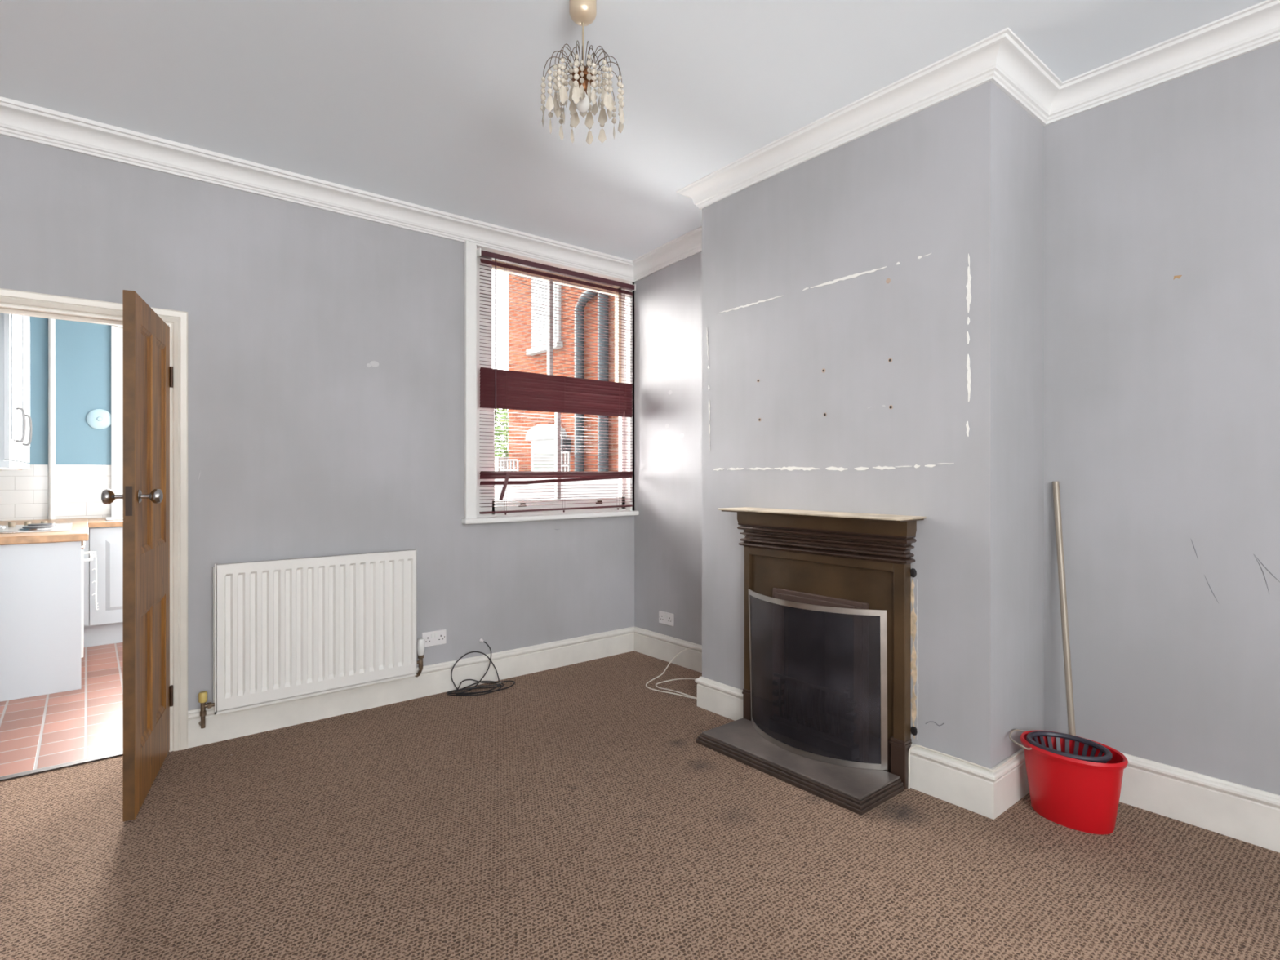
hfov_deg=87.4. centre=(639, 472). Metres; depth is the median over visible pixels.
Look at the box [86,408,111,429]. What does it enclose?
wall plate
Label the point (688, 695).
cable
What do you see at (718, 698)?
baseboard
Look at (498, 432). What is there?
tree
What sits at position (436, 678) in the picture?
baseboard
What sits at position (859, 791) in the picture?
hearth
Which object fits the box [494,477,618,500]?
wall
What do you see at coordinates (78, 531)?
countertop
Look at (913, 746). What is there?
cable
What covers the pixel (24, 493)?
wall tiles
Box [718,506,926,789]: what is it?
fireplace
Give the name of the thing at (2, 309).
lining
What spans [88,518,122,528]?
countertop
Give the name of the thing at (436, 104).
ceiling
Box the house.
[508,273,618,471]
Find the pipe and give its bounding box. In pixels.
[48,318,55,519]
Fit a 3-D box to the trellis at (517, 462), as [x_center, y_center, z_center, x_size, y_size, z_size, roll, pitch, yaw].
[-2.325,0.040,11.900,0.032,0.552,0.632,0,0,-40]
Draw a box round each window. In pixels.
[111,324,122,516]
[461,240,639,524]
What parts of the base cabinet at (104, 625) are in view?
corner post, door, raised panel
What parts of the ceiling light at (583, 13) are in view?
arm, arm, arm, arm, arm, arm, rod, bulb, arm, arm, arm, arm, arm, arm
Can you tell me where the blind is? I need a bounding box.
[476,248,635,515]
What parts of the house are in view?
pane, pane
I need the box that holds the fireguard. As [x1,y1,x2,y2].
[748,589,887,769]
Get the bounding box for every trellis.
[500,458,519,471]
[560,452,569,471]
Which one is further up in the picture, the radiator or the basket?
the radiator
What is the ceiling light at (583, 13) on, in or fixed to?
hanging from the ceiling
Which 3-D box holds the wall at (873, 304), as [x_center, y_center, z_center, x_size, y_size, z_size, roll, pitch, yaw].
[1.090,-0.250,3.340,0.662,3.100,1.543,0,0,-40]
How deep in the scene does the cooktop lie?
4.26 m
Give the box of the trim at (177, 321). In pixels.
[0,288,187,751]
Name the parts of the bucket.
carry handle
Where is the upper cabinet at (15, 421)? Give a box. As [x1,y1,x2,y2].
[0,313,31,470]
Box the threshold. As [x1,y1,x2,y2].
[0,751,122,782]
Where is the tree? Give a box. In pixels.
[494,408,508,457]
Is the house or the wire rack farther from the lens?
the house
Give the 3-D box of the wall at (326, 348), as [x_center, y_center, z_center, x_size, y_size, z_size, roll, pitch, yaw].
[-1.700,-0.250,3.623,4.800,3.100,0.131,0,0,-40]
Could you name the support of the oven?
on the floor
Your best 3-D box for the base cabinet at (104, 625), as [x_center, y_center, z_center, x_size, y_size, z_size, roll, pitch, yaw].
[-3.825,0.854,5.532,1.240,0.892,0.578,0,0,-40]
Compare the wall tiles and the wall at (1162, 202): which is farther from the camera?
the wall tiles
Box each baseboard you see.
[187,626,634,748]
[634,626,702,672]
[694,675,742,720]
[910,743,1029,819]
[1119,751,1279,853]
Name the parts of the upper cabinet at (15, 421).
door, raised panel, door handle, door, raised panel, door handle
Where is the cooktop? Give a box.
[0,520,72,533]
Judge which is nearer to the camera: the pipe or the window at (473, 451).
the window at (473, 451)
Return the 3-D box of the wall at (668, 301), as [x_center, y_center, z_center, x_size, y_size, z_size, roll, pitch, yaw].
[0.476,-0.250,4.522,0.301,3.100,1.260,0,0,-40]
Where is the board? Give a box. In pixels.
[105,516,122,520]
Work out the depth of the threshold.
2.95 m
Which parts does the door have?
knob, lock plate, panel, panel, frame, panel moulding, panel moulding, knob, panel, panel, panel moulding, panel moulding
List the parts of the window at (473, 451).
architrave, sill, sash, sash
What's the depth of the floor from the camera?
2.28 m
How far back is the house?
10.88 m
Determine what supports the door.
attached to the lining
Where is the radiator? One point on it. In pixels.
(291, 628)
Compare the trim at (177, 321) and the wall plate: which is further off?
the wall plate
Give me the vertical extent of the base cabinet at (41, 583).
0.888 m
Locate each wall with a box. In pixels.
[0,134,634,711]
[26,316,122,465]
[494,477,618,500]
[634,251,702,644]
[702,80,1044,768]
[1044,40,1279,795]
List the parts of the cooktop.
knob, hot plate, hot plate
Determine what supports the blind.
attached to the window at (473, 451)
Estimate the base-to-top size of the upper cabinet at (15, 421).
1.102 m
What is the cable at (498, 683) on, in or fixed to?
on the floor
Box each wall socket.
[422,629,446,647]
[658,610,673,626]
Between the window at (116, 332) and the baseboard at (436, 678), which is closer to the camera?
the baseboard at (436, 678)
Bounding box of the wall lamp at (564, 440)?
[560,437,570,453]
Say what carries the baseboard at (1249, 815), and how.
attached to the wall at (1162, 202)
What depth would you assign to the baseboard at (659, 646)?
4.60 m
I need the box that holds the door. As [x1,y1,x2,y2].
[101,289,173,821]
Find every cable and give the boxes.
[446,641,515,696]
[645,647,702,699]
[907,745,1023,788]
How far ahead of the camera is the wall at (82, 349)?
5.34 m
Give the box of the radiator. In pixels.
[198,549,424,728]
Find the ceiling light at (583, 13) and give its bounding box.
[540,0,624,145]
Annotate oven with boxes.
[81,541,93,657]
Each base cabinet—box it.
[0,541,81,702]
[81,526,122,647]
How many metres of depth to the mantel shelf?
2.96 m
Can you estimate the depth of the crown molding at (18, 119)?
3.35 m
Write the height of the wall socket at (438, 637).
0.084 m
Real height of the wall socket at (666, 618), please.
0.084 m
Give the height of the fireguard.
0.669 m
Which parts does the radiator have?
panel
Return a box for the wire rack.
[89,551,98,609]
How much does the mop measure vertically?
1.258 m
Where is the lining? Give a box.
[0,306,168,326]
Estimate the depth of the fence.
13.96 m
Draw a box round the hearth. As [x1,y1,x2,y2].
[696,718,904,815]
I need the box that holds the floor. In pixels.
[0,642,1279,959]
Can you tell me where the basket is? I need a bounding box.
[1031,736,1106,763]
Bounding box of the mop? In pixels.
[1052,481,1075,735]
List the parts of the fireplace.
plinth panel, insert frame, surround plate, mantel moulding, frame, plinth panel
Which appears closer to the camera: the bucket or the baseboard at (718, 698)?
the bucket
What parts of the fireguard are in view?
post, rail, rail, post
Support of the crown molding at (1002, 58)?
attached to the wall at (873, 304)
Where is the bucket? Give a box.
[1008,728,1128,835]
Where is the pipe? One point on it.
(51, 322)
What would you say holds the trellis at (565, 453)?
attached to the house
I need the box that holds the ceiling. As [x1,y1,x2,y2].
[0,0,1266,260]
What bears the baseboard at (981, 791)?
attached to the wall at (873, 304)
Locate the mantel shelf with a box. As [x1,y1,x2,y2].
[718,506,926,522]
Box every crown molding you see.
[0,96,634,282]
[632,0,1279,282]
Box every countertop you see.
[0,518,88,545]
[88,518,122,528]
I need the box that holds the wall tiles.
[0,464,111,520]
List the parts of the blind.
broken slat, ladder cord, rail, ladder cord, ladder cord, pull cord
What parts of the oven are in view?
door, handle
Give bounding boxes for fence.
[494,457,508,471]

